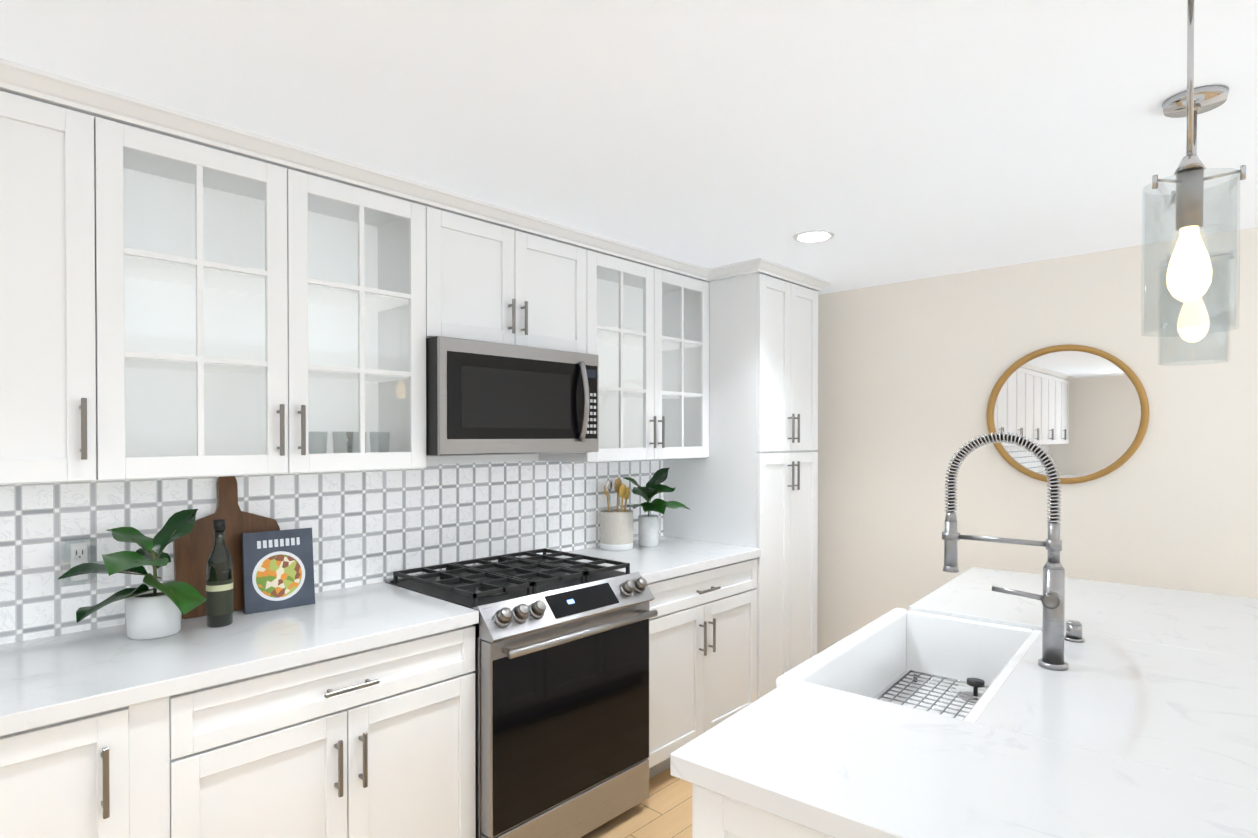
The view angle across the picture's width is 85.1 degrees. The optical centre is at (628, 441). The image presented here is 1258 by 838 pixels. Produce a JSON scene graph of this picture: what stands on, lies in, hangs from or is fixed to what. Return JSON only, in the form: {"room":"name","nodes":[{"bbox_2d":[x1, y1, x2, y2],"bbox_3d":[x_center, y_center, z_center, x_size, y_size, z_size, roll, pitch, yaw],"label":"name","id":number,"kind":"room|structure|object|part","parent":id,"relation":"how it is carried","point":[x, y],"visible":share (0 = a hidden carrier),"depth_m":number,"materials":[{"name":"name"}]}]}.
{"room":"kitchen","nodes":[
{"label":"kitchen","id":0,"kind":"room"},
{"bbox_2d":[384,454,538,582],"bbox_3d":[-2.001,0.295,1.546,0.100,2.320,8.280,0,1,43],"label":"wall","id":1,"kind":"structure","parent":0,"point":[430,460],"depth_m":2.92,"materials":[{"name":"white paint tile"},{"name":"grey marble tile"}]},
{"bbox_2d":[0,91,135,484],"bbox_3d":[-1.583,-0.358,1.673,0.324,0.916,0.515,0,1,43],"label":"upper cabinet","id":2,"kind":"object","parent":1,"relation":"attached to","point":[66,174],"depth_m":1.67,"materials":[{"name":"white wood"}]},
{"bbox_2d":[132,127,431,479],"bbox_3d":[-1.152,-0.362,2.130,0.324,0.916,0.973,0,1,43],"label":"upper cabinet","id":3,"kind":"object","parent":1,"relation":"attached to","point":[170,307],"depth_m":2.14,"materials":[{"name":"white wood"}]},
{"bbox_2d":[309,432,389,453],"bbox_3d":[-0.950,0.021,2.318,0.138,0.110,0.258,0,1,43],"label":"glassware","id":4,"kind":"object","parent":3,"relation":"in","point":[349,441],"depth_m":2.31,"materials":[{"name":"clear glass"}]},
{"bbox_2d":[0,459,662,644],"bbox_3d":[-2.146,0.323,1.310,0.011,0.438,6.807,0,1,43],"label":"backsplash","id":5,"kind":"structure","parent":1,"relation":"attached to","point":[371,527],"depth_m":2.47,"materials":[{"name":"tile"}]},
{"bbox_2d":[61,537,96,586],"bbox_3d":[-1.548,0.338,1.930,0.009,0.132,0.080,0,1,43],"label":"electrical outlet","id":6,"kind":"object","parent":5,"relation":"attached to","point":[79,553],"visible":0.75,"depth_m":1.93,"materials":[{"name":"white plastic"}]},
{"bbox_2d":[0,58,831,291],"bbox_3d":[-1.700,-0.838,1.286,0.675,0.049,7.531,0,1,43],"label":"crown molding","id":7,"kind":"structure","parent":1,"relation":"attached to","point":[19,79],"depth_m":2.09,"materials":[{"name":"white wood"}]},
{"bbox_2d":[432,208,599,461],"bbox_3d":[-0.558,-0.367,2.762,0.324,0.916,0.878,0,1,43],"label":"upper cabinet","id":8,"kind":"object","parent":1,"relation":"attached to","point":[491,282],"depth_m":2.64,"materials":[{"name":"white wood"}]},
{"bbox_2d":[426,336,598,455],"bbox_3d":[-0.510,-0.158,2.719,0.455,0.410,0.756,0,1,43],"label":"microwave","id":9,"kind":"object","parent":8,"relation":"attached to","point":[486,398],"visible":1,"depth_m":2.53,"materials":[{"name":"silver"}]},
{"bbox_2d":[600,253,708,461],"bbox_3d":[0.002,-0.373,3.357,0.324,0.916,0.872,0,1,43],"label":"upper cabinet","id":10,"kind":"object","parent":1,"relation":"attached to","point":[654,323],"depth_m":3.46,"materials":[{"name":"white wood"}]},
{"bbox_2d":[0,0,1257,293],"bbox_3d":[-0.071,-0.879,-0.280,5.400,0.060,8.280,0,1,43],"label":"ceiling","id":11,"kind":"structure","parent":0,"point":[894,140],"depth_m":1.76,"materials":[{"name":"paint"}]},
{"bbox_2d":[793,230,834,242],"bbox_3d":[0.786,-0.873,2.914,0.170,0.007,0.170,0,1,43],"label":"recessed light","id":12,"kind":"object","parent":11,"relation":"in","point":[811,236],"visible":0.98,"depth_m":2.90,"materials":[{"name":"white plastic"}]},
{"bbox_2d":[1141,0,1245,336],"bbox_3d":[0.991,-0.528,1.204,0.142,0.666,0.136,0,1,43],"label":"pendant light","id":13,"kind":"object","parent":11,"relation":"hanging from","point":[1189,276],"visible":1,"depth_m":1.19,"materials":[{"name":"clear glass"}]},
{"bbox_3d":[0.987,-0.326,1.207,0.134,0.262,0.134,0,1,43],"label":"glass","id":14,"kind":"part","parent":13,"relation":"part of","materials":[{"name":"glass"}]},
{"bbox_2d":[1158,85,1233,365],"bbox_3d":[1.428,-0.533,1.726,0.147,0.666,0.142,0,1,43],"label":"pendant light","id":15,"kind":"object","parent":11,"relation":"hanging from","point":[1207,98],"visible":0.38,"depth_m":1.71,"materials":[{"name":"clear glass"}]},
{"bbox_3d":[1.425,-0.330,1.729,0.140,0.262,0.140,0,1,43],"label":"glass","id":16,"kind":"part","parent":15,"relation":"part of","materials":[{"name":"glass"}]},
{"bbox_2d":[581,768,691,837],"bbox_3d":[-0.071,1.501,-0.259,5.400,0.060,8.280,0,1,43],"label":"floor","id":17,"kind":"structure","parent":0,"point":[664,810],"depth_m":2.64,"materials":[{"name":"brown wood"}]},
{"bbox_2d":[0,694,179,837],"bbox_3d":[-1.486,1.018,1.571,0.620,0.876,0.601,0,1,43],"label":"base cabinet","id":18,"kind":"object","parent":17,"relation":"on","point":[115,773],"depth_m":1.48,"materials":[{"name":"white wood"}]},
{"bbox_2d":[180,625,475,837],"bbox_3d":[-1.023,1.013,2.064,0.620,0.876,0.906,0,1,43],"label":"base cabinet","id":19,"kind":"object","parent":17,"relation":"on","point":[377,742],"depth_m":1.87,"materials":[{"name":"white wood"}]},
{"bbox_2d":[0,582,478,735],"bbox_3d":[-2.477,0.569,0.501,0.638,0.039,5.171,0,1,43],"label":"countertop","id":20,"kind":"structure","parent":19,"relation":"on","point":[44,681],"depth_m":1.77,"materials":[{"name":"stone"}]},
{"bbox_2d":[58,509,206,639],"bbox_3d":[-1.317,0.369,1.851,0.341,0.335,0.332,0,1,43],"label":"potted plant","id":21,"kind":"object","parent":20,"relation":"on","point":[158,610],"visible":1,"depth_m":1.87,"materials":[{"name":"green plant"}]},
{"bbox_2d":[206,519,232,627],"bbox_3d":[-1.198,0.382,2.004,0.070,0.308,0.070,0,1,43],"label":"olive oil bottle","id":22,"kind":"object","parent":20,"relation":"on","point":[219,588],"visible":1,"depth_m":1.98,"materials":[{"name":"black"}]},
{"bbox_2d":[173,476,279,618],"bbox_3d":[-1.269,0.318,2.175,0.063,0.432,0.300,0,1,43],"label":"cutting board","id":23,"kind":"object","parent":20,"relation":"on","point":[192,549],"visible":0.54,"depth_m":2.16,"materials":[{"name":"brown wood"}]},
{"bbox_2d":[241,528,314,614],"bbox_3d":[-1.127,0.411,2.206,0.205,0.251,0.052,0,1,-42],"label":"cookbook","id":24,"kind":"object","parent":20,"relation":"on","point":[277,569],"visible":0.98,"depth_m":2.19,"materials":[{"name":"blue"}]},
{"bbox_2d":[385,548,657,837],"bbox_3d":[-0.396,0.967,2.621,0.742,0.958,0.758,0,1,43],"label":"range","id":25,"kind":"object","parent":17,"relation":"on","point":[561,671],"visible":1,"depth_m":2.39,"materials":[{"name":"silver metal"}]},
{"bbox_2d":[647,558,757,778],"bbox_3d":[0.110,1.003,3.269,0.620,0.876,0.871,0,1,43],"label":"base cabinet","id":26,"kind":"object","parent":17,"relation":"on","point":[703,633],"depth_m":3.03,"materials":[{"name":"white wood"}]},
{"bbox_2d":[556,536,760,582],"bbox_3d":[0.117,0.545,3.258,0.638,0.039,0.872,0,1,43],"label":"countertop","id":27,"kind":"structure","parent":26,"relation":"on","point":[668,557],"depth_m":3.17,"materials":[{"name":"stone"}]},
{"bbox_2d":[600,478,632,550],"bbox_3d":[-0.061,0.351,3.373,0.166,0.345,0.167,0,1,43],"label":"utensil crock","id":28,"kind":"object","parent":27,"relation":"on","point":[616,529],"visible":1,"depth_m":3.31,"materials":[{"name":"white ceramic"}]},
{"bbox_2d":[623,468,689,546],"bbox_3d":[0.122,0.329,3.424,0.350,0.388,0.390,0,1,43],"label":"potted plant","id":29,"kind":"object","parent":27,"relation":"on","point":[648,529],"visible":1,"depth_m":3.41,"materials":[{"name":"green plant"}]},
{"bbox_2d":[663,273,817,699],"bbox_3d":[0.628,0.301,3.780,0.666,2.270,0.589,0,1,43],"label":"pantry","id":30,"kind":"object","parent":17,"relation":"on","point":[751,480],"visible":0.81,"depth_m":3.52,"materials":[{"name":"white wood"}]},
{"bbox_2d":[692,787,801,837],"bbox_3d":[1.228,1.017,1.655,1.357,0.876,2.214,0,1,43],"label":"kitchen island","id":31,"kind":"object","parent":17,"relation":"on","point":[711,818],"depth_m":1.15,"materials":[{"name":"white wood"}]},
{"bbox_2d":[670,679,1257,837],"bbox_3d":[0.706,0.565,0.987,1.281,0.040,0.566,0,1,43],"label":"island countertop","id":32,"kind":"structure","parent":31,"relation":"on","point":[809,760],"depth_m":1.11,"materials":[{"name":"white stone"}]},
{"bbox_2d":[776,608,1041,722],"bbox_3d":[0.771,0.665,1.792,0.425,0.237,0.851,0,1,39],"label":"sink","id":33,"kind":"object","parent":32,"relation":"in","point":[876,658],"visible":0.48,"depth_m":2.05,"materials":[{"name":"white ceramic"}]},
{"bbox_2d":[877,670,988,717],"bbox_3d":[0.777,0.727,1.787,0.309,0.051,0.742,0,1,39],"label":"grid","id":34,"kind":"object","parent":33,"relation":"in","point":[975,683],"visible":0.31,"depth_m":1.99,"materials":[{"name":"silver metal"}]},
{"bbox_2d":[909,567,1257,662],"bbox_3d":[1.664,0.554,2.166,1.308,0.040,0.943,0,1,43],"label":"island countertop","id":35,"kind":"structure","parent":31,"relation":"on","point":[1224,626],"depth_m":2.17,"materials":[{"name":"white stone"}]},
{"bbox_2d":[984,620,1257,778],"bbox_3d":[1.274,0.536,1.382,0.928,0.090,0.914,0,1,43],"label":"island countertop","id":36,"kind":"structure","parent":31,"relation":"on","point":[1202,710],"depth_m":1.44,"materials":[{"name":"white stone"}]},
{"bbox_2d":[942,431,1067,670],"bbox_3d":[0.931,0.256,1.710,0.282,0.564,0.082,0,1,43],"label":"faucet","id":37,"kind":"object","parent":36,"relation":"on","point":[1052,598],"visible":1,"depth_m":1.64,"materials":[{"name":"silver metal"}]},
{"bbox_3d":[1.207,0.512,1.857,0.048,0.050,0.048,0,1,43],"label":"soap button","id":38,"kind":"part","parent":36,"relation":"part of","materials":[{"name":"silver metal"}]},
{"bbox_2d":[815,227,1257,653],"bbox_3d":[2.731,0.285,2.709,5.200,2.320,0.100,0,1,43],"label":"wall","id":39,"kind":"structure","parent":0,"point":[910,372],"depth_m":3.42,"materials":[{"name":"beige paint"}]},
{"bbox_2d":[986,344,1148,483],"bbox_3d":[2.056,-0.130,3.251,0.660,0.660,0.028,0,1,43],"label":"mirror","id":40,"kind":"object","parent":39,"relation":"attached to","point":[1079,413],"visible":0.94,"depth_m":3.23,"materials":[{"name":"brown wood"}]}
]}

